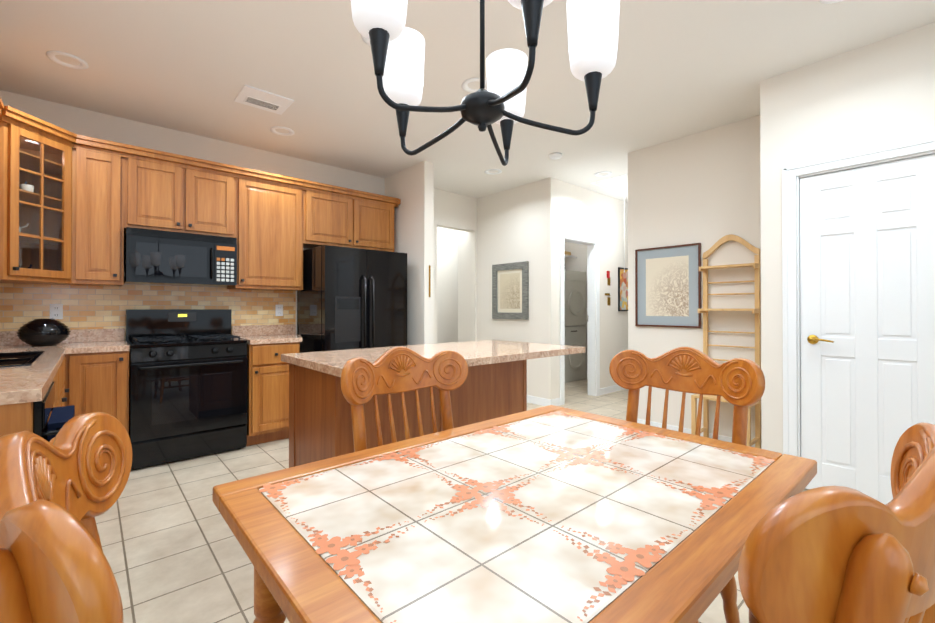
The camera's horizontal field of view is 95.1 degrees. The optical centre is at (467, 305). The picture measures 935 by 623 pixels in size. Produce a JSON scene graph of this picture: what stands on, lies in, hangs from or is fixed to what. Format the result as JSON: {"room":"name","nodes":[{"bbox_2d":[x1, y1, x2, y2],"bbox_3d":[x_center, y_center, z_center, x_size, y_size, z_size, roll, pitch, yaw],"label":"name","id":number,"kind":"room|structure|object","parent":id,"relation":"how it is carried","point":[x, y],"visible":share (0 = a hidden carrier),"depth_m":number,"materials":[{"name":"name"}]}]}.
{"room":"dining room and kitchen","nodes":[
{"label":"dining room and kitchen","id":0,"kind":"room"},
{"bbox_2d":[0,90,384,341],"bbox_3d":[-2.325,-0.171,4.057,3.670,2.750,0.120,0,0,-41],"label":"wall","id":1,"kind":"structure","parent":0,"point":[83,122],"depth_m":3.80,"materials":[{"name":"beige paint"}]},
{"bbox_2d":[0,97,7,280],"bbox_3d":[-2.875,-0.689,2.370,0.362,1.045,0.501,0,0,-41],"label":"upper cabinet","id":2,"kind":"object","parent":1,"relation":"attached to","point":[3,109],"depth_m":2.66,"materials":[{"name":"brown wood"}]},
{"bbox_2d":[8,121,75,272],"bbox_3d":[-2.869,-0.692,2.879,0.287,0.903,0.287,0,0,-41],"label":"upper cabinet","id":3,"kind":"object","parent":1,"relation":"attached to","point":[41,161],"depth_m":3.02,"materials":[{"name":"brown wood"}]},
{"bbox_2d":[60,133,127,285],"bbox_3d":[-2.852,-0.683,3.263,0.345,1.045,0.363,0,0,-41],"label":"upper cabinet","id":4,"kind":"object","parent":1,"relation":"attached to","point":[73,206],"depth_m":3.18,"materials":[{"name":"brown wood"}]},
{"bbox_2d":[0,283,295,339],"bbox_3d":[-2.668,0.044,3.670,2.345,0.485,0.005,0,0,-41],"label":"tile backsplash","id":5,"kind":"structure","parent":1,"relation":"attached to","point":[92,307],"depth_m":3.51,"materials":[{"name":"tile"}]},
{"bbox_2d":[50,304,62,318],"bbox_3d":[-3.130,0.044,3.252,0.072,0.116,0.008,0,0,-41],"label":"electrical outlet plate","id":6,"kind":"object","parent":5,"relation":"attached to","point":[56,311],"visible":1,"depth_m":3.25,"materials":[{"name":"white plastic"}]},
{"bbox_2d":[275,305,282,315],"bbox_3d":[-1.908,0.046,4.332,0.072,0.116,0.008,0,0,-41],"label":"electrical outlet plate","id":7,"kind":"object","parent":5,"relation":"attached to","point":[278,310],"visible":1,"depth_m":4.33,"materials":[{"name":"white plastic"}]},
{"bbox_2d":[128,149,239,240],"bbox_3d":[-2.447,-0.901,3.652,0.775,0.605,0.319,0,0,-41],"label":"upper cabinet","id":8,"kind":"object","parent":1,"relation":"attached to","point":[173,194],"depth_m":3.52,"materials":[{"name":"brown wood"}]},
{"bbox_2d":[124,227,236,286],"bbox_3d":[-2.410,-0.386,3.607,0.755,0.415,0.431,0,0,-41],"label":"microwave","id":9,"kind":"object","parent":8,"relation":"attached to","point":[155,257],"visible":1,"depth_m":3.45,"materials":[{"name":"black metal"}]},
{"bbox_2d":[227,169,307,290],"bbox_3d":[-1.932,-0.678,4.106,0.600,1.045,0.319,0,0,-41],"label":"upper cabinet","id":10,"kind":"object","parent":1,"relation":"attached to","point":[273,210],"depth_m":3.99,"materials":[{"name":"brown wood"}]},
{"bbox_2d":[308,181,395,251],"bbox_3d":[-1.317,-0.905,4.650,1.040,0.585,0.319,0,0,-41],"label":"upper cabinet","id":11,"kind":"object","parent":1,"relation":"attached to","point":[336,217],"depth_m":4.50,"materials":[{"name":"brown wood"}]},
{"bbox_2d":[385,161,433,344],"bbox_3d":[-0.683,-0.166,4.880,0.120,2.750,0.820,0,0,-41],"label":"wall","id":12,"kind":"structure","parent":0,"point":[412,188],"depth_m":4.64,"materials":[{"name":"beige paint"}]},
{"bbox_2d":[429,265,430,296],"bbox_3d":[-0.405,-0.263,4.573,0.020,0.340,0.007,0,0,-41],"label":"brass ornament","id":13,"kind":"object","parent":12,"relation":"attached to","point":[429,280],"visible":1,"depth_m":4.57,"materials":[{"name":"gold metal"}]},
{"bbox_2d":[437,227,457,342],"bbox_3d":[-0.238,-0.150,7.434,4.170,2.750,0.120,0,0,-41],"label":"wall","id":14,"kind":"structure","parent":0,"point":[447,285],"depth_m":7.25,"materials":[{"name":"beige paint"}]},
{"bbox_2d":[95,377,809,622],"bbox_3d":[1.285,1.232,3.753,8.750,0.060,10.000,0,0,-41],"label":"floor","id":15,"kind":"structure","parent":0,"point":[173,550],"depth_m":2.18,"materials":[{"name":"tile"}]},
{"bbox_2d":[0,330,71,441],"bbox_3d":[-2.476,0.551,2.137,0.660,1.281,2.538,0,0,-41],"label":"base cabinet","id":16,"kind":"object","parent":15,"relation":"on","point":[47,393],"depth_m":1.61,"materials":[{"name":"beige stone"}]},
{"bbox_2d":[17,319,70,345],"bbox_3d":[-3.007,0.187,3.038,0.278,0.190,0.278,0,0,-41],"label":"vase","id":17,"kind":"object","parent":16,"relation":"on","point":[43,332],"visible":1,"depth_m":2.96,"materials":[{"name":"black ceramic"}]},
{"bbox_2d":[0,412,131,622],"bbox_3d":[-0.312,0.664,0.629,0.532,1.040,0.531,0,0,-37],"label":"dining chair","id":18,"kind":"object","parent":15,"relation":"on","point":[62,489],"visible":1,"depth_m":0.35,"materials":[{"name":"brown wood"}]},
{"bbox_2d":[56,364,79,434],"bbox_3d":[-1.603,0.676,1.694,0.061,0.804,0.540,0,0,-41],"label":"base cabinet","id":19,"kind":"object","parent":15,"relation":"on","point":[68,378],"depth_m":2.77,"materials":[{"name":"brown wood"}]},
{"bbox_2d":[72,328,128,434],"bbox_3d":[-2.743,0.691,3.180,0.321,1.014,0.618,0,0,-41],"label":"base cabinet","id":20,"kind":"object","parent":15,"relation":"on","point":[102,355],"depth_m":3.00,"materials":[{"name":"brown wood"}]},
{"bbox_2d":[125,309,247,469],"bbox_3d":[-2.309,0.616,3.521,0.766,1.170,0.685,0,0,-41],"label":"stove","id":21,"kind":"object","parent":15,"relation":"on","point":[187,397],"visible":0.98,"depth_m":3.34,"materials":[{"name":"black metal"}]},
{"bbox_2d":[232,324,301,445],"bbox_3d":[-1.801,0.696,4.002,0.589,1.014,0.635,0,0,-41],"label":"base cabinet","id":22,"kind":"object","parent":15,"relation":"on","point":[268,376],"depth_m":3.71,"materials":[{"name":"brown wood"}]},
{"bbox_2d":[297,245,406,352],"bbox_3d":[-1.181,0.324,4.455,0.905,1.765,0.753,0,0,-41],"label":"fridge","id":23,"kind":"object","parent":15,"relation":"on","point":[351,298],"visible":0.54,"depth_m":4.16,"materials":[{"name":"black metal"}]},
{"bbox_2d":[341,347,467,451],"bbox_3d":[-0.089,0.669,1.393,0.531,1.040,0.532,0,0,-41],"label":"dining chair","id":24,"kind":"object","parent":15,"relation":"on","point":[401,370],"visible":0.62,"depth_m":1.55,"materials":[{"name":"brown wood"}]},
{"bbox_2d":[289,360,526,467],"bbox_3d":[-0.333,0.758,2.706,1.365,0.876,0.677,0,0,-41],"label":"kitchen island","id":25,"kind":"object","parent":15,"relation":"on","point":[493,385],"depth_m":2.32,"materials":[{"name":"brown wood"}]},
{"bbox_2d":[281,340,584,375],"bbox_3d":[-0.134,0.300,2.707,1.730,0.040,0.900,0,0,-41],"label":"island countertop","id":26,"kind":"structure","parent":25,"relation":"on","point":[474,353],"depth_m":2.56,"materials":[{"name":"beige stone"}]},
{"bbox_2d":[212,405,816,622],"bbox_3d":[0.182,0.805,1.093,1.290,0.760,0.912,0,0,-41],"label":"dining table","id":27,"kind":"object","parent":15,"relation":"on","point":[551,514],"visible":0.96,"depth_m":0.85,"materials":[{"name":"white tile"}]},
{"bbox_2d":[564,264,585,382],"bbox_3d":[1.563,0.254,7.205,0.610,1.940,0.685,0,0,-41],"label":"washer","id":28,"kind":"object","parent":15,"relation":"on","point":[575,309],"visible":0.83,"depth_m":6.95,"materials":[{"name":"beige metal"}]},
{"bbox_2d":[609,347,764,622],"bbox_3d":[0.624,0.669,1.412,0.532,1.040,0.531,0,0,-41],"label":"dining chair","id":29,"kind":"object","parent":15,"relation":"on","point":[738,384],"visible":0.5,"depth_m":1.52,"materials":[{"name":"brown wood"}]},
{"bbox_2d":[691,234,760,448],"bbox_3d":[2.111,0.301,3.502,0.300,1.800,0.420,0,0,-41],"label":"shelf rack","id":30,"kind":"object","parent":15,"relation":"on","point":[755,265],"visible":0.77,"depth_m":3.54,"materials":[{"name":"brown wood"}]},
{"bbox_2d":[738,422,934,622],"bbox_3d":[0.382,0.665,0.660,0.531,1.040,0.532,0,0,-33],"label":"dining chair","id":31,"kind":"object","parent":15,"relation":"on","point":[833,554],"visible":1,"depth_m":0.38,"materials":[{"name":"brown wood"}]},
{"bbox_2d":[434,188,476,343],"bbox_3d":[-0.410,-0.161,5.681,1.350,2.750,0.120,0,0,-41],"label":"wall","id":32,"kind":"structure","parent":0,"point":[455,211],"depth_m":5.91,"materials":[{"name":"beige paint"}]},
{"bbox_2d":[0,0,934,201],"bbox_3d":[1.285,-1.578,3.771,8.750,0.060,10.000,0,0,-41],"label":"ceiling","id":33,"kind":"structure","parent":0,"point":[682,68],"depth_m":2.82,"materials":[{"name":"white paint"}]},
{"bbox_2d":[46,51,88,69],"bbox_3d":[-2.526,-1.567,2.700,0.200,0.045,0.200,0,0,-41],"label":"recessed light","id":34,"kind":"object","parent":33,"relation":"in","point":[50,55],"visible":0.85,"depth_m":2.69,"materials":[{"name":"white"}]},
{"bbox_2d":[234,85,293,114],"bbox_3d":[-1.530,-1.542,3.219,0.340,0.016,0.300,0,0,-41],"label":"ceiling vent","id":35,"kind":"object","parent":33,"relation":"in","point":[248,95],"visible":1,"depth_m":3.20,"materials":[{"name":"white"}]},
{"bbox_2d":[270,126,293,135],"bbox_3d":[-1.637,-1.560,3.779,0.200,0.045,0.200,0,0,-41],"label":"recessed light","id":36,"kind":"object","parent":33,"relation":"in","point":[290,133],"visible":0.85,"depth_m":3.77,"materials":[{"name":"white"}]},
{"bbox_2d":[361,34,370,45],"bbox_3d":[-0.514,-1.569,2.476,0.200,0.045,0.200,0,0,-41],"label":"recessed light","id":37,"kind":"object","parent":33,"relation":"in","point":[366,40],"visible":0.08,"depth_m":2.49,"materials":[{"name":"white"}]},
{"bbox_2d":[462,78,486,92],"bbox_3d":[0.058,-1.565,3.008,0.200,0.045,0.200,0,0,-41],"label":"recessed light","id":38,"kind":"object","parent":33,"relation":"in","point":[465,87],"visible":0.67,"depth_m":2.99,"materials":[{"name":"white"}]},
{"bbox_2d":[351,0,619,165],"bbox_3d":[0.018,-0.993,1.058,0.639,1.140,0.649,0,0,-41],"label":"chandelier","id":39,"kind":"object","parent":33,"relation":"hanging from","point":[397,49],"visible":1,"depth_m":1.04,"materials":[{"name":"black metal"}]},
{"bbox_2d":[485,169,501,174],"bbox_3d":[0.295,-1.553,4.899,0.200,0.045,0.200,0,0,-41],"label":"recessed light","id":40,"kind":"object","parent":33,"relation":"in","point":[498,172],"visible":0.73,"depth_m":4.89,"materials":[{"name":"white"}]},
{"bbox_2d":[549,152,561,159],"bbox_3d":[0.900,-1.528,4.365,0.136,0.031,0.136,0,0,-41],"label":"smoke detector","id":41,"kind":"object","parent":33,"relation":"attached to","point":[555,155],"visible":1,"depth_m":4.33,"materials":[{"name":"white plastic"}]},
{"bbox_2d":[594,171,611,176],"bbox_3d":[1.583,-1.553,4.982,0.200,0.045,0.200,0,0,-41],"label":"recessed light","id":42,"kind":"object","parent":33,"relation":"in","point":[608,174],"visible":0.71,"depth_m":4.97,"materials":[{"name":"white"}]},
{"bbox_2d":[591,173,627,271],"bbox_3d":[2.020,-0.970,5.314,0.700,1.134,0.685,0,0,-41],"label":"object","id":43,"kind":"object","parent":33,"relation":"hanging from","point":[617,192],"visible":0.73,"depth_m":5.18,"materials":[{"name":"white plastic"}]},
{"bbox_2d":[819,0,843,3],"bbox_3d":[1.850,-1.571,2.096,0.200,0.045,0.200,0,0,-41],"label":"recessed light","id":44,"kind":"object","parent":33,"relation":"in","point":[828,1],"visible":1,"depth_m":2.17,"materials":[{"name":"white"}]},
{"bbox_2d":[458,177,556,399],"bbox_3d":[0.472,-0.160,5.793,0.120,2.750,1.720,0,0,-41],"label":"wall","id":45,"kind":"structure","parent":0,"point":[517,224],"depth_m":5.44,"materials":[{"name":"beige paint"}]},
{"bbox_2d":[492,261,528,319],"bbox_3d":[0.552,-0.191,5.584,0.033,0.730,0.620,0,0,-41],"label":"picture","id":46,"kind":"object","parent":45,"relation":"attached to","point":[510,290],"visible":1,"depth_m":5.56,"materials":[{"name":"beige paper"}]},
{"bbox_2d":[527,395,552,405],"bbox_3d":[0.565,1.169,5.579,0.012,0.090,1.312,0,0,-41],"label":"baseboard","id":47,"kind":"structure","parent":45,"relation":"attached to","point":[530,399],"depth_m":5.22,"materials":[{"name":"white wood"}]},
{"bbox_2d":[564,242,586,376],"bbox_3d":[2.199,-0.150,7.312,0.120,2.750,1.470,0,0,-41],"label":"wall","id":48,"kind":"structure","parent":0,"point":[579,251],"depth_m":7.50,"materials":[{"name":"beige paint"}]},
{"bbox_2d":[564,251,577,257],"bbox_3d":[0.986,-0.776,6.952,2.160,0.404,0.423,0,0,-41],"label":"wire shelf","id":49,"kind":"object","parent":48,"relation":"attached to","point":[567,254],"visible":0.19,"depth_m":7.44,"materials":[{"name":"white"}]},
{"bbox_2d":[557,179,627,397],"bbox_3d":[2.388,-0.156,6.418,3.580,2.750,0.120,0,0,-41],"label":"wall","id":50,"kind":"structure","parent":0,"point":[603,218],"depth_m":5.89,"materials":[{"name":"beige paint"}]},
{"bbox_2d":[560,231,599,404],"bbox_3d":[1.418,0.151,5.551,0.870,2.125,0.143,0,0,-41],"label":"door frame","id":51,"kind":"structure","parent":50,"relation":"attached to","point":[593,354],"depth_m":5.75,"materials":[{"name":"white wood"}]},
{"bbox_2d":[607,271,609,285],"bbox_3d":[1.973,-0.384,5.960,0.090,0.200,0.019,0,0,-41],"label":"wall decoration","id":52,"kind":"object","parent":50,"relation":"attached to","point":[608,283],"depth_m":5.95,"materials":[{"name":"red metal"}]},
{"bbox_2d":[600,385,624,394],"bbox_3d":[2.778,1.176,6.666,2.655,0.090,0.012,0,0,-41],"label":"baseboard","id":53,"kind":"structure","parent":50,"relation":"attached to","point":[614,388],"depth_m":5.97,"materials":[{"name":"white wood"}]},
{"bbox_2d":[618,267,627,310],"bbox_3d":[2.354,-0.237,6.291,0.500,0.630,0.023,0,0,-41],"label":"framed picture","id":54,"kind":"object","parent":50,"relation":"attached to","point":[622,290],"visible":0.65,"depth_m":6.20,"materials":[{"name":"black"}]},
{"bbox_2d":[628,150,639,418],"bbox_3d":[3.068,-0.162,5.512,3.760,2.750,0.120,0,0,-41],"label":"wall","id":55,"kind":"structure","parent":0,"point":[633,157],"depth_m":4.27,"materials":[{"name":"beige paint"}]},
{"bbox_2d":[640,115,761,442],"bbox_3d":[2.131,-0.172,3.823,0.120,2.750,1.170,0,0,-41],"label":"wall","id":56,"kind":"structure","parent":0,"point":[703,188],"depth_m":3.74,"materials":[{"name":"beige paint"}]},
{"bbox_2d":[635,243,700,327],"bbox_3d":[1.868,-0.179,4.011,0.023,0.755,0.600,0,0,-41],"label":"framed picture","id":57,"kind":"object","parent":56,"relation":"attached to","point":[667,286],"visible":1,"depth_m":4.00},
{"bbox_2d":[637,419,761,448],"bbox_3d":[2.052,1.158,3.806,0.012,0.090,1.258,0,0,-41],"label":"baseboard","id":58,"kind":"structure","parent":56,"relation":"attached to","point":[685,430],"depth_m":3.89,"materials":[{"name":"white wood"}]},
{"bbox_2d":[760,22,934,454],"bbox_3d":[3.540,-0.186,1.685,0.600,2.750,3.900,0,0,-41],"label":"wall","id":59,"kind":"structure","parent":0,"point":[881,93],"depth_m":2.70,"materials":[{"name":"beige paint"}]},
{"bbox_2d":[782,136,934,504],"bbox_3d":[2.403,0.135,2.574,0.165,2.120,0.810,0,0,-41],"label":"door","id":60,"kind":"structure","parent":59,"relation":"attached to","point":[858,278],"depth_m":2.58,"materials":[{"name":"white wood"}]}
]}

